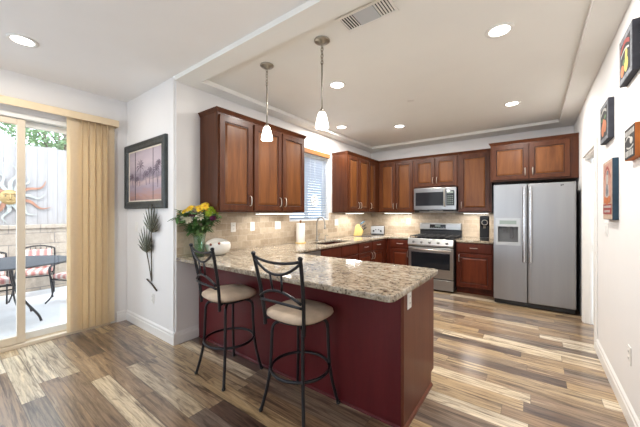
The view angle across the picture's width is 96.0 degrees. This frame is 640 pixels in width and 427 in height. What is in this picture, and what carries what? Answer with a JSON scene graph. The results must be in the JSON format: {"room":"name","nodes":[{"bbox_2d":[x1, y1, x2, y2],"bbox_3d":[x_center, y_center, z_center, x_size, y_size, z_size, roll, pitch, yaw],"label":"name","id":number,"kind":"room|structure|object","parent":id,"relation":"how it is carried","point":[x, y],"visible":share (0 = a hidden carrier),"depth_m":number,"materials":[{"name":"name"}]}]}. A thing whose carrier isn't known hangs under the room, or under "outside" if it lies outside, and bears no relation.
{"room":"kitchen","nodes":[
{"label":"kitchen","id":0,"kind":"room"},
{"bbox_2d":[0,68,126,321],"bbox_3d":[-3.836,-0.022,2.004,0.150,2.785,4.650,0,0,37],"label":"wall","id":1,"kind":"structure","parent":0,"point":[12,84],"depth_m":3.43,"materials":[{"name":"paint"}]},
{"bbox_2d":[0,109,114,352],"bbox_3d":[-3.092,0.180,2.965,0.140,2.380,1.640,0,0,37],"label":"door","id":2,"kind":"structure","parent":1,"relation":"in","point":[22,338],"depth_m":2.96,"materials":[{"name":"white plastic"}]},
{"bbox_2d":[0,95,118,332],"bbox_3d":[-3.021,0.102,2.878,0.112,2.455,1.725,0,0,37],"label":"vertical blind","id":3,"kind":"object","parent":1,"relation":"attached to","point":[90,138],"visible":1,"depth_m":3.33,"materials":[{"name":"beige fabric"}]},
{"bbox_2d":[116,310,125,321],"bbox_3d":[-2.515,1.305,3.646,0.016,0.130,0.102,0,0,37],"label":"baseboard","id":4,"kind":"structure","parent":1,"relation":"attached to","point":[120,315],"depth_m":3.64,"materials":[{"name":"white wood"}]},
{"bbox_2d":[0,0,308,101],"bbox_3d":[-1.886,-1.490,0.558,5.006,0.150,4.650,0,0,37],"label":"ceiling","id":5,"kind":"structure","parent":0,"point":[121,50],"depth_m":2.32,"materials":[{"name":"paint"}]},
{"bbox_2d":[5,33,38,47],"bbox_3d":[-2.441,-1.409,2.366,0.196,0.009,0.196,0,0,37],"label":"recessed light","id":6,"kind":"object","parent":5,"relation":"in","point":[19,39],"visible":1,"depth_m":2.36,"materials":[{"name":"white glass"}]},
{"bbox_2d":[127,77,187,331],"bbox_3d":[-1.950,-0.022,3.406,1.210,2.785,0.150,0,0,37],"label":"wall","id":7,"kind":"structure","parent":0,"point":[162,109],"depth_m":3.12,"materials":[{"name":"paint"}]},
{"bbox_2d":[124,133,167,208],"bbox_3d":[-2.054,-0.442,3.366,1.060,0.790,0.041,0,0,37],"label":"framed painting","id":8,"kind":"object","parent":7,"relation":"attached to","point":[146,161],"visible":1,"depth_m":3.33,"materials":[{"name":"purple paper"}]},
{"bbox_2d":[138,205,159,290],"bbox_3d":[-1.926,0.385,3.262,0.536,0.974,0.046,0,0,37],"label":"leaf ornament","id":9,"kind":"object","parent":7,"relation":"attached to","point":[149,227],"visible":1,"depth_m":3.25,"materials":[{"name":"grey metal"}]},
{"bbox_2d":[126,309,174,345],"bbox_3d":[-1.992,1.305,3.334,1.224,0.130,0.016,0,0,37],"label":"baseboard","id":10,"kind":"structure","parent":7,"relation":"attached to","point":[147,325],"depth_m":3.27,"materials":[{"name":"white wood"}]},
{"bbox_2d":[151,293,153,303],"bbox_3d":[-1.901,0.970,3.271,0.072,0.116,0.009,0,0,37],"label":"outlet","id":11,"kind":"object","parent":7,"relation":"attached to","point":[152,294],"visible":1,"depth_m":3.26,"materials":[{"name":"white plastic"}]},
{"bbox_2d":[175,209,194,231],"bbox_3d":[-1.352,0.200,2.970,0.260,0.472,0.126,0,0,-33],"label":"stem","id":12,"kind":"object","parent":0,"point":[189,225],"visible":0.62,"depth_m":2.95,"materials":[{"name":"green plant"}]},
{"bbox_2d":[179,213,192,232],"bbox_3d":[-1.345,0.217,2.958,0.207,0.436,0.182,0,0,-9],"label":"stem","id":13,"kind":"object","parent":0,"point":[179,213],"visible":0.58,"depth_m":2.94,"materials":[{"name":"green plant"}]},
{"bbox_2d":[188,86,370,327],"bbox_3d":[-0.136,0.000,4.962,0.150,2.740,4.510,0,0,37],"label":"wall","id":14,"kind":"structure","parent":0,"point":[198,100],"depth_m":3.26,"materials":[{"name":"paint"}]},
{"bbox_2d":[173,325,198,345],"bbox_3d":[-1.428,1.305,3.081,0.016,0.130,0.280,0,0,37],"label":"baseboard","id":15,"kind":"structure","parent":14,"relation":"attached to","point":[181,336],"depth_m":3.07,"materials":[{"name":"white wood"}]},
{"bbox_2d":[198,106,253,211],"bbox_3d":[-1.050,-0.554,3.277,0.385,1.099,0.496,0,0,37],"label":"upper cabinet","id":16,"kind":"object","parent":14,"relation":"attached to","point":[226,136],"visible":1,"depth_m":3.15,"materials":[{"name":"brown wood"}]},
{"bbox_2d":[176,213,371,256],"bbox_3d":[-0.155,0.233,4.803,0.010,0.465,4.488,0,0,37],"label":"tile backsplash","id":17,"kind":"structure","parent":14,"relation":"attached to","point":[265,233],"depth_m":3.94,"materials":[{"name":"tile"}]},
{"bbox_2d":[231,222,235,231],"bbox_3d":[-1.067,0.180,3.555,0.009,0.116,0.072,0,0,37],"label":"outlet","id":18,"kind":"object","parent":17,"relation":"attached to","point":[233,225],"visible":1,"depth_m":3.55,"materials":[{"name":"white plastic"}]},
{"bbox_2d":[250,222,254,230],"bbox_3d":[-0.888,0.180,3.796,0.009,0.116,0.072,0,0,37],"label":"outlet","id":19,"kind":"object","parent":17,"relation":"attached to","point":[252,224],"visible":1,"depth_m":3.79,"materials":[{"name":"white plastic"}]},
{"bbox_2d":[275,221,280,228],"bbox_3d":[-0.608,0.180,4.173,0.010,0.116,0.118,0,0,37],"label":"light switch","id":20,"kind":"object","parent":17,"relation":"attached to","point":[277,223],"visible":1,"depth_m":4.17,"materials":[{"name":"white plastic"}]},
{"bbox_2d":[253,119,306,211],"bbox_3d":[-0.610,-0.554,3.871,0.385,1.099,0.980,0,0,37],"label":"upper cabinet","id":21,"kind":"object","parent":14,"relation":"attached to","point":[278,163],"visible":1,"depth_m":3.71,"materials":[{"name":"brown wood"}]},
{"bbox_2d":[255,212,292,213],"bbox_3d":[-0.597,0.008,3.829,0.080,0.025,0.620,0,0,37],"label":"light","id":22,"kind":"object","parent":21,"relation":"attached to","point":[255,212],"visible":1,"depth_m":3.76,"materials":[{"name":"white plastic"}]},
{"bbox_2d":[290,155,328,221],"bbox_3d":[-0.204,-0.412,4.844,0.142,1.095,1.020,0,0,37],"label":"window","id":23,"kind":"structure","parent":14,"relation":"in","point":[304,155],"depth_m":4.88,"materials":[{"name":"white plastic"}]},
{"bbox_2d":[290,147,329,220],"bbox_3d":[-0.172,-0.462,4.795,0.108,1.166,1.050,0,0,37],"label":"window blind","id":24,"kind":"object","parent":23,"relation":"attached to","point":[314,169],"visible":0.65,"depth_m":4.92,"materials":[{"name":"white plastic"}]},
{"bbox_2d":[311,189,317,206],"bbox_3d":[-0.093,-0.510,4.874,0.028,0.820,0.200,0,0,37],"label":"ornament","id":25,"kind":"object","parent":24,"relation":"hanging from","point":[314,195],"visible":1,"depth_m":4.87,"materials":[{"name":"white plastic"}]},
{"bbox_2d":[331,151,378,211],"bbox_3d":[0.847,-0.549,5.836,0.385,1.089,1.626,0,0,37],"label":"upper cabinet","id":26,"kind":"object","parent":14,"relation":"attached to","point":[355,177],"visible":1,"depth_m":5.31,"materials":[{"name":"brown wood"}]},
{"bbox_2d":[345,212,363,213],"bbox_3d":[0.671,0.008,5.540,0.080,0.025,0.600,0,0,37],"label":"light","id":27,"kind":"object","parent":26,"relation":"attached to","point":[345,212],"visible":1,"depth_m":5.45,"materials":[{"name":"white plastic"}]},
{"bbox_2d":[0,289,628,426],"bbox_3d":[-0.496,1.420,2.335,4.821,0.100,9.160,0,0,37],"label":"floor","id":28,"kind":"structure","parent":0,"point":[497,364],"depth_m":2.34,"materials":[{"name":"brown wood"}]},
{"bbox_2d":[189,243,262,391],"bbox_3d":[-0.795,0.816,2.478,0.509,1.109,0.474,0,0,-44],"label":"bar stool","id":29,"kind":"object","parent":28,"relation":"on","point":[228,294],"visible":1,"depth_m":2.38,"materials":[{"name":"metal"}]},
{"bbox_2d":[251,251,339,426],"bbox_3d":[-0.151,0.816,2.011,0.456,1.109,0.484,0,0,37],"label":"bar stool","id":30,"kind":"object","parent":28,"relation":"on","point":[301,313],"visible":1,"depth_m":1.91,"materials":[{"name":"metal"}]},
{"bbox_2d":[299,250,320,255],"bbox_3d":[-0.398,0.894,3.855,0.669,0.771,0.600,0,0,37],"label":"dishwasher","id":31,"kind":"object","parent":28,"relation":"on","point":[318,252],"visible":0.09,"depth_m":3.81,"materials":[{"name":"silver metal"}]},
{"bbox_2d":[199,266,433,426],"bbox_3d":[-0.193,0.939,2.787,2.345,0.863,0.732,0,0,37],"label":"base cabinet","id":32,"kind":"object","parent":28,"relation":"on","point":[382,353],"visible":0.56,"depth_m":2.09,"materials":[{"name":"red wood"}]},
{"bbox_2d":[176,233,437,302],"bbox_3d":[0.790,0.485,4.092,2.354,0.040,4.484,0,0,37],"label":"countertop","id":33,"kind":"structure","parent":32,"relation":"on","point":[383,282],"depth_m":2.36,"materials":[{"name":"beige stone"}]},
{"bbox_2d":[205,238,230,254],"bbox_3d":[-1.123,0.377,3.197,0.268,0.174,0.268,0,0,37],"label":"ceramic bowl","id":34,"kind":"object","parent":33,"relation":"on","point":[221,246],"visible":0.89,"depth_m":3.11,"materials":[{"name":"white ceramic"}]},
{"bbox_2d":[315,217,325,240],"bbox_3d":[0.005,0.267,4.700,0.106,0.396,0.216,0,0,-27],"label":"faucet","id":35,"kind":"object","parent":33,"relation":"on","point":[317,236],"visible":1,"depth_m":4.74,"materials":[{"name":"silver metal"}]},
{"bbox_2d":[371,226,384,234],"bbox_3d":[1.228,0.371,6.114,0.270,0.187,0.207,0,0,21],"label":"toaster","id":36,"kind":"object","parent":33,"relation":"on","point":[375,230],"visible":0.99,"depth_m":6.04,"materials":[{"name":"silver plastic"}]},
{"bbox_3d":[0.863,0.461,5.697,0.320,0.008,0.260,0,0,15],"label":"cutting board","id":37,"kind":"object","parent":33,"relation":"on","visible":0},
{"bbox_2d":[354,224,363,235],"bbox_3d":[0.773,0.340,5.740,0.193,0.233,0.124,0,0,15],"label":"knife block","id":38,"kind":"object","parent":37,"relation":"on","point":[358,231],"visible":0.99,"depth_m":5.68,"materials":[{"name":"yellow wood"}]},
{"bbox_3d":[-0.298,0.290,4.422,0.170,0.350,0.170,0,0,37],"label":"paper towel holder","id":39,"kind":"object","parent":33,"relation":"on","visible":0},
{"bbox_2d":[296,223,304,242],"bbox_3d":[-0.298,0.307,4.422,0.132,0.290,0.132,0,0,37],"label":"paper towel roll","id":40,"kind":"object","parent":39,"relation":"on","point":[300,227],"visible":0.98,"depth_m":4.37,"materials":[{"name":"white paper"}]},
{"bbox_3d":[-1.275,0.348,3.049,0.132,0.235,0.132,0,0,37],"label":"vase","id":41,"kind":"object","parent":33,"relation":"on","visible":0},
{"bbox_2d":[167,217,191,230],"bbox_3d":[-1.393,0.239,2.973,0.216,0.394,0.246,0,0,16],"label":"stem","id":42,"kind":"object","parent":41,"relation":"in","point":[176,219],"visible":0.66,"depth_m":2.91,"materials":[{"name":"green plant"}]},
{"bbox_2d":[180,213,195,235],"bbox_3d":[-1.335,0.221,2.976,0.141,0.430,0.234,0,0,37],"label":"stem","id":43,"kind":"object","parent":41,"relation":"in","point":[184,221],"visible":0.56,"depth_m":2.94,"materials":[{"name":"green plant"}]},
{"bbox_2d":[185,217,195,231],"bbox_3d":[-1.295,0.236,2.978,0.085,0.399,0.204,0,0,37],"label":"flower","id":44,"kind":"object","parent":41,"relation":"in","point":[187,219],"visible":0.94,"depth_m":2.91,"materials":[{"name":"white plant"}]},
{"bbox_2d":[186,205,197,240],"bbox_3d":[-1.315,0.178,2.997,0.152,0.516,0.081,0,0,-24],"label":"flower","id":45,"kind":"object","parent":41,"relation":"in","point":[188,208],"visible":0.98,"depth_m":2.97,"materials":[{"name":"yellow plant"}]},
{"bbox_2d":[187,212,198,241],"bbox_3d":[-1.268,0.216,2.975,0.179,0.440,0.150,0,0,37],"label":"stem","id":46,"kind":"object","parent":41,"relation":"in","point":[196,220],"visible":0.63,"depth_m":2.95,"materials":[{"name":"green plant"}]},
{"bbox_2d":[191,210,206,235],"bbox_3d":[-1.254,0.205,2.951,0.186,0.462,0.161,0,0,37],"label":"stem","id":47,"kind":"object","parent":41,"relation":"in","point":[195,225],"visible":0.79,"depth_m":2.93,"materials":[{"name":"green plant"}]},
{"bbox_2d":[197,207,203,245],"bbox_3d":[-1.263,0.187,3.003,0.131,0.498,0.073,0,0,44],"label":"flower","id":48,"kind":"object","parent":41,"relation":"in","point":[199,208],"visible":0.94,"depth_m":2.98,"materials":[{"name":"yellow plant"}]},
{"bbox_2d":[197,213,203,219],"bbox_3d":[-1.254,0.222,2.981,0.078,0.428,0.190,0,0,-41],"label":"flower","id":49,"kind":"object","parent":41,"relation":"in","point":[201,217],"visible":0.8,"depth_m":2.92,"materials":[{"name":"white plant"}]},
{"bbox_2d":[195,216,212,242],"bbox_3d":[-1.200,0.223,3.000,0.217,0.426,0.137,0,0,19],"label":"stem","id":50,"kind":"object","parent":41,"relation":"in","point":[204,219],"visible":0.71,"depth_m":3.00,"materials":[{"name":"green plant"}]},
{"bbox_2d":[200,203,208,241],"bbox_3d":[-1.234,0.168,3.011,0.154,0.536,0.077,0,0,14],"label":"flower","id":51,"kind":"object","parent":41,"relation":"in","point":[205,206],"visible":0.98,"depth_m":2.99,"materials":[{"name":"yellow plant"}]},
{"bbox_2d":[198,215,215,253],"bbox_3d":[-1.188,0.229,3.004,0.221,0.413,0.068,0,0,10],"label":"flower","id":52,"kind":"object","parent":41,"relation":"in","point":[212,217],"visible":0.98,"depth_m":2.97,"materials":[{"name":"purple plant"}]},
{"bbox_2d":[201,211,212,235],"bbox_3d":[-1.215,0.207,3.002,0.202,0.457,0.069,0,0,18],"label":"flower","id":53,"kind":"object","parent":41,"relation":"in","point":[207,213],"visible":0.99,"depth_m":2.97,"materials":[{"name":"green plant"}]},
{"bbox_2d":[201,214,220,238],"bbox_3d":[-1.175,0.223,2.998,0.255,0.426,0.141,0,0,6],"label":"stem","id":54,"kind":"object","parent":41,"relation":"in","point":[207,223],"visible":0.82,"depth_m":3.00,"materials":[{"name":"green plant"}]},
{"bbox_2d":[201,215,220,237],"bbox_3d":[-1.159,0.231,3.012,0.272,0.410,0.152,0,0,37],"label":"stem","id":55,"kind":"object","parent":41,"relation":"in","point":[215,215],"visible":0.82,"depth_m":3.00,"materials":[{"name":"green plant"}]},
{"bbox_2d":[407,292,410,309],"bbox_3d":[0.585,0.568,1.882,0.009,0.116,0.072,0,0,37],"label":"outlet","id":56,"kind":"object","parent":32,"relation":"attached to","point":[409,293],"visible":0.84,"depth_m":1.87,"materials":[{"name":"white plastic"}]},
{"bbox_2d":[320,242,357,259],"bbox_3d":[0.080,0.939,4.534,0.687,0.863,1.050,0,0,37],"label":"base cabinet","id":57,"kind":"object","parent":28,"relation":"on","point":[347,251],"visible":0.06,"depth_m":4.41,"materials":[{"name":"brown wood"}]},
{"bbox_2d":[334,238,385,262],"bbox_3d":[0.740,0.939,5.424,0.687,0.863,1.155,0,0,37],"label":"base cabinet","id":58,"kind":"object","parent":28,"relation":"on","point":[372,251],"visible":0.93,"depth_m":5.22,"materials":[{"name":"brown wood"}]},
{"bbox_2d":[387,238,408,265],"bbox_3d":[1.683,0.939,5.800,0.485,0.863,0.677,0,0,37],"label":"base cabinet","id":59,"kind":"object","parent":28,"relation":"on","point":[397,249],"visible":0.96,"depth_m":5.56,"materials":[{"name":"brown wood"}]},
{"bbox_2d":[408,223,461,292],"bbox_3d":[2.140,0.787,5.358,0.772,1.165,0.827,0,0,37],"label":"range","id":60,"kind":"object","parent":28,"relation":"on","point":[434,247],"visible":0.89,"depth_m":5.08,"materials":[{"name":"silver metal"}]},
{"bbox_2d":[409,236,461,239],"bbox_3d":[2.155,0.466,5.378,0.772,0.016,0.644,0,0,37],"label":"cooktop","id":61,"kind":"object","parent":60,"relation":"in","point":[421,237],"depth_m":5.15,"materials":[{"name":"black metal"}]},
{"bbox_2d":[456,242,493,296],"bbox_3d":[2.731,0.939,5.023,0.555,0.863,0.677,0,0,37],"label":"base cabinet","id":62,"kind":"object","parent":28,"relation":"on","point":[474,261],"visible":0.98,"depth_m":4.78,"materials":[{"name":"brown wood"}]},
{"bbox_2d":[456,237,493,243],"bbox_3d":[2.742,0.485,5.031,0.558,0.040,0.650,0,0,37],"label":"countertop","id":63,"kind":"structure","parent":62,"relation":"on","point":[464,239],"depth_m":4.82,"materials":[{"name":"beige stone"}]},
{"bbox_2d":[480,216,488,240],"bbox_3d":[2.802,0.260,4.911,0.144,0.410,0.213,0,0,29],"label":"coffee maker","id":64,"kind":"object","parent":63,"relation":"on","point":[484,220],"visible":1,"depth_m":4.86,"materials":[{"name":"black plastic"}]},
{"bbox_2d":[494,181,575,313],"bbox_3d":[3.258,0.477,4.424,0.939,1.785,0.962,0,0,37],"label":"refrigerator","id":65,"kind":"object","parent":28,"relation":"on","point":[535,223],"visible":1,"depth_m":4.06,"materials":[{"name":"silver metal"}]},
{"bbox_2d":[174,0,630,152],"bbox_3d":[1.223,-1.468,3.861,3.646,0.197,4.660,0,0,37],"label":"ceiling","id":66,"kind":"structure","parent":0,"point":[438,55],"depth_m":2.83,"materials":[{"name":"paint"}]},
{"bbox_2d":[260,62,273,140],"bbox_3d":[-0.510,-1.056,2.771,0.132,0.719,0.132,0,0,37],"label":"pendant light","id":67,"kind":"object","parent":66,"relation":"hanging from","point":[266,134],"visible":1,"depth_m":2.75,"materials":[{"name":"white glass"}]},
{"bbox_2d":[314,35,329,129],"bbox_3d":[0.017,-1.056,2.368,0.132,0.719,0.132,0,0,37],"label":"pendant light","id":68,"kind":"object","parent":66,"relation":"hanging from","point":[321,122],"visible":1,"depth_m":2.35,"materials":[{"name":"white glass"}]},
{"bbox_2d":[328,81,345,88],"bbox_3d":[0.190,-1.411,3.195,0.196,0.009,0.196,0,0,37],"label":"recessed light","id":69,"kind":"object","parent":66,"relation":"in","point":[335,84],"visible":1,"depth_m":3.18,"materials":[{"name":"white glass"}]},
{"bbox_2d":[336,125,347,128],"bbox_3d":[0.358,-1.411,4.764,0.196,0.009,0.196,0,0,37],"label":"recessed light","id":70,"kind":"object","parent":66,"relation":"in","point":[339,126],"visible":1,"depth_m":4.77,"materials":[{"name":"white glass"}]},
{"bbox_2d":[335,0,398,32],"bbox_3d":[0.334,-1.412,2.062,0.410,0.010,0.190,0,0,37],"label":"ceiling vent","id":71,"kind":"object","parent":66,"relation":"in","point":[376,10],"visible":1,"depth_m":2.05,"materials":[{"name":"white plastic"}]},
{"bbox_2d":[393,124,405,127],"bbox_3d":[1.301,-1.411,4.718,0.196,0.009,0.196,0,0,37],"label":"recessed light","id":72,"kind":"object","parent":66,"relation":"in","point":[398,125],"visible":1,"depth_m":4.71,"materials":[{"name":"white glass"}]},
{"bbox_2d":[485,22,514,38],"bbox_3d":[1.394,-1.411,2.240,0.196,0.009,0.196,0,0,37],"label":"recessed light","id":73,"kind":"object","parent":66,"relation":"in","point":[499,30],"visible":1,"depth_m":2.23,"materials":[{"name":"white glass"}]},
{"bbox_2d":[503,101,520,106],"bbox_3d":[2.492,-1.411,3.742,0.196,0.009,0.196,0,0,37],"label":"recessed light","id":74,"kind":"object","parent":66,"relation":"in","point":[511,103],"visible":1,"depth_m":3.73,"materials":[{"name":"white glass"}]},
{"bbox_2d":[371,125,573,262],"bbox_3d":[2.672,0.000,5.594,3.611,2.740,0.150,0,0,37],"label":"wall","id":75,"kind":"structure","parent":0,"point":[479,143],"depth_m":5.53,"materials":[{"name":"paint"}]},
{"bbox_2d":[379,157,418,211],"bbox_3d":[1.634,-0.549,6.028,0.755,1.089,0.385,0,0,37],"label":"upper cabinet","id":76,"kind":"object","parent":75,"relation":"attached to","point":[396,176],"visible":1,"depth_m":5.89,"materials":[{"name":"brown wood"}]},
{"bbox_2d":[384,212,411,213],"bbox_3d":[1.619,0.008,5.995,0.580,0.025,0.080,0,0,37],"label":"light","id":77,"kind":"object","parent":76,"relation":"attached to","point":[384,212],"visible":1,"depth_m":6.01,"materials":[{"name":"white plastic"}]},
{"bbox_2d":[372,213,493,238],"bbox_3d":[2.155,0.233,5.878,2.420,0.465,0.010,0,0,37],"label":"tile backsplash","id":78,"kind":"structure","parent":75,"relation":"attached to","point":[393,223],"depth_m":5.88,"materials":[{"name":"tile"}]},
{"bbox_2d":[414,152,457,188],"bbox_3d":[2.260,-0.787,5.564,0.800,0.614,0.385,0,0,37],"label":"upper cabinet","id":79,"kind":"object","parent":75,"relation":"attached to","point":[438,170],"visible":0.99,"depth_m":5.42,"materials":[{"name":"brown wood"}]},
{"bbox_2d":[414,187,457,210],"bbox_3d":[2.237,-0.246,5.527,0.766,0.443,0.456,0,0,37],"label":"microwave","id":80,"kind":"object","parent":79,"relation":"attached to","point":[441,198],"visible":0.99,"depth_m":5.36,"materials":[{"name":"silver metal"}]},
{"bbox_2d":[458,148,493,211],"bbox_3d":[2.792,-0.549,5.169,0.520,1.089,0.385,0,0,37],"label":"upper cabinet","id":81,"kind":"object","parent":75,"relation":"attached to","point":[475,188],"visible":1,"depth_m":5.04,"materials":[{"name":"brown wood"}]},
{"bbox_2d":[463,212,488,213],"bbox_3d":[2.776,0.008,5.137,0.400,0.025,0.080,0,0,37],"label":"light","id":82,"kind":"object","parent":81,"relation":"attached to","point":[463,212],"visible":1,"depth_m":5.10,"materials":[{"name":"white plastic"}]},
{"bbox_2d":[489,132,578,184],"bbox_3d":[3.333,-0.799,4.567,1.088,0.619,0.702,0,0,37],"label":"upper cabinet","id":83,"kind":"object","parent":75,"relation":"attached to","point":[548,159],"visible":1,"depth_m":4.29,"materials":[{"name":"brown wood"}]},
{"bbox_2d":[574,0,639,420],"bbox_3d":[1.349,-0.022,0.873,0.115,2.785,9.010,0,0,37],"label":"wall","id":84,"kind":"structure","parent":0,"point":[619,251],"depth_m":2.14,"materials":[{"name":"paint"}]},
{"bbox_2d":[582,136,597,348],"bbox_3d":[3.078,0.307,3.220,0.133,2.125,1.010,0,0,37],"label":"door","id":85,"kind":"structure","parent":84,"relation":"in","point":[590,154],"depth_m":3.54,"materials":[{"name":"white wood"}]},
{"bbox_2d":[604,222,607,235],"bbox_3d":[2.469,0.140,2.490,0.010,0.116,0.118,0,0,37],"label":"light switch","id":86,"kind":"object","parent":84,"relation":"attached to","point":[606,223],"visible":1,"depth_m":2.47,"materials":[{"name":"white plastic"}]},
{"bbox_2d":[600,96,613,144],"bbox_3d":[2.381,-0.750,2.395,0.038,0.318,0.330,0,0,37],"label":"canvas","id":87,"kind":"object","parent":84,"relation":"attached to","point":[607,110],"visible":1,"depth_m":2.30},
{"bbox_2d":[600,99,607,144],"bbox_3d":[2.368,-0.750,2.404,0.002,0.310,0.322,0,0,37],"label":"art","id":88,"kind":"object","parent":87,"relation":"attached to","point":[604,110],"depth_m":2.39},
{"bbox_2d":[603,157,618,219],"bbox_3d":[2.296,-0.178,2.281,0.039,0.465,0.346,0,0,37],"label":"canvas","id":89,"kind":"object","parent":84,"relation":"attached to","point":[611,167],"visible":1,"depth_m":2.17},
{"bbox_2d":[603,159,611,218],"bbox_3d":[2.284,-0.178,2.290,0.002,0.457,0.338,0,0,37],"label":"art","id":90,"kind":"object","parent":89,"relation":"attached to","point":[607,167],"depth_m":2.27},
{"bbox_2d":[595,339,639,426],"bbox_3d":[0.678,1.305,0.079,0.016,0.130,6.894,0,0,37],"label":"baseboard","id":91,"kind":"structure","parent":84,"relation":"attached to","point":[627,409],"depth_m":2.10,"materials":[{"name":"white wood"}]},
{"bbox_2d":[619,17,639,87],"bbox_3d":[1.966,-1.002,1.835,0.038,0.302,0.318,0,0,37],"label":"canvas","id":92,"kind":"object","parent":84,"relation":"attached to","point":[629,46],"visible":1,"depth_m":1.76},
{"bbox_2d":[619,21,631,86],"bbox_3d":[1.953,-1.002,1.845,0.002,0.294,0.310,0,0,37],"label":"art","id":93,"kind":"object","parent":92,"relation":"attached to","point":[625,46],"depth_m":1.83},
{"bbox_2d":[628,344,630,365],"bbox_3d":[2.022,0.930,1.887,0.009,0.116,0.072,0,0,37],"label":"outlet","id":94,"kind":"object","parent":84,"relation":"attached to","point":[629,347],"visible":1,"depth_m":1.88,"materials":[{"name":"white plastic"}]},
{"bbox_2d":[625,121,639,160],"bbox_3d":[1.907,-0.428,1.754,0.037,0.196,0.231,0,0,37],"label":"canvas","id":95,"kind":"object","parent":84,"relation":"attached to","point":[632,134],"visible":1,"depth_m":1.71},
{"bbox_2d":[625,123,634,159],"bbox_3d":[1.894,-0.428,1.764,0.002,0.188,0.223,0,0,37],"label":"art","id":96,"kind":"object","parent":95,"relation":"attached to","point":[630,132],"depth_m":1.74},
{"label":"outside","id":97,"kind":"structure","parent":0,"visible":0},
{"bbox_2d":[0,286,66,338],"bbox_3d":[-3.776,1.480,6.534,5.150,0.100,18.000,0,0,37],"label":"patio","id":98,"kind":"structure","parent":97,"point":[54,312],"depth_m":4.17,"materials":[{"name":"concrete"}]},
{"bbox_2d":[0,252,15,304],"bbox_3d":[-4.852,1.006,4.219,0.569,0.851,0.544,0,0,34],"label":"patio chair","id":99,"kind":"object","parent":98,"relation":"on","point":[3,279],"visible":0.59,"depth_m":4.31,"materials":[{"name":"fabric"}]},
{"bbox_2d":[0,255,4,275],"bbox_3d":[-5.001,0.813,4.318,0.083,0.331,0.378,-16,-9,33],"label":"cushion","id":100,"kind":"object","parent":99,"relation":"on","point":[2,273],"depth_m":4.42,"materials":[{"name":"fabric"}]},
{"bbox_2d":[0,276,10,284],"bbox_3d":[-4.829,1.009,4.204,0.378,0.078,0.413,0,0,34],"label":"seat cushion","id":101,"kind":"object","parent":99,"relation":"on","point":[3,279],"depth_m":4.23,"materials":[{"name":"fabric"}]},
{"bbox_2d":[8,245,55,302],"bbox_3d":[-4.885,1.006,4.946,0.544,0.851,0.569,0,0,-35],"label":"patio chair","id":102,"kind":"object","parent":98,"relation":"on","point":[41,271],"visible":0.39,"depth_m":5.01,"materials":[{"name":"white fabric"}]},
{"bbox_2d":[25,249,51,268],"bbox_3d":[-4.989,0.813,5.091,0.378,0.331,0.083,0,-13,-35],"label":"cushion","id":103,"kind":"object","parent":102,"relation":"on","point":[34,252],"depth_m":5.09,"materials":[{"name":"fabric"}]},
{"bbox_2d":[25,267,52,275],"bbox_3d":[-4.869,1.009,4.923,0.413,0.078,0.378,0,0,-35],"label":"seat cushion","id":104,"kind":"object","parent":102,"relation":"on","point":[41,271],"depth_m":4.85,"materials":[{"name":"fabric"}]},
{"bbox_2d":[0,224,66,295],"bbox_3d":[-4.484,0.825,6.436,0.290,1.210,13.000,0,0,37],"label":"wall","id":105,"kind":"structure","parent":98,"relation":"on","point":[55,235],"depth_m":5.30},
{"bbox_2d":[0,142,66,224],"bbox_3d":[-5.107,-0.512,5.594,0.072,1.454,7.304,0,0,37],"label":"fence","id":106,"kind":"object","parent":105,"relation":"on","point":[42,164],"visible":0.2,"depth_m":5.39,"materials":[{"name":"white wood"}]},
{"bbox_2d":[0,167,15,223],"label":"sun ornament","id":107,"kind":"object","parent":106,"relation":"attached to","point":[8,197],"depth_m":5.01,"materials":[{"name":"gold metal"}]},
{"bbox_2d":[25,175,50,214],"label":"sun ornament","id":108,"kind":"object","parent":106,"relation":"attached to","point":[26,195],"depth_m":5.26,"materials":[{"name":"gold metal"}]},
{"bbox_2d":[0,255,66,320],"bbox_3d":[-4.091,1.034,3.717,1.330,0.777,1.330,0,0,37],"label":"patio table","id":109,"kind":"object","parent":98,"relation":"on","point":[6,263],"visible":0.77,"depth_m":3.77,"materials":[{"name":"black metal"}]},
{"bbox_2d":[45,261,66,303],"bbox_3d":[-4.005,1.006,4.748,0.544,0.851,0.569,0,0,8],"label":"patio chair","id":110,"kind":"object","parent":98,"relation":"on","point":[62,276],"visible":0.2,"depth_m":4.55,"materials":[{"name":"fabric"}]},
{"bbox_2d":[53,271,66,278],"bbox_3d":[-4.008,1.009,4.721,0.413,0.078,0.378,0,0,8],"label":"seat cushion","id":111,"kind":"object","parent":110,"relation":"on","point":[63,275],"depth_m":4.55,"materials":[{"name":"fabric"}]},
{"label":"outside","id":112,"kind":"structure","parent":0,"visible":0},
{"bbox_3d":[-16.121,1.120,18.176,32.450,0.100,70.000,0,0,37],"label":"ground","id":113,"kind":"structure","parent":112,"visible":0},
{"bbox_2d":[0,122,66,150],"bbox_3d":[-6.334,-1.183,7.065,2.261,4.514,2.232,0,0,-16],"label":"tree","id":114,"kind":"object","parent":113,"relation":"on","point":[60,144],"visible":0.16,"depth_m":6.62,"materials":[{"name":"green plant"}]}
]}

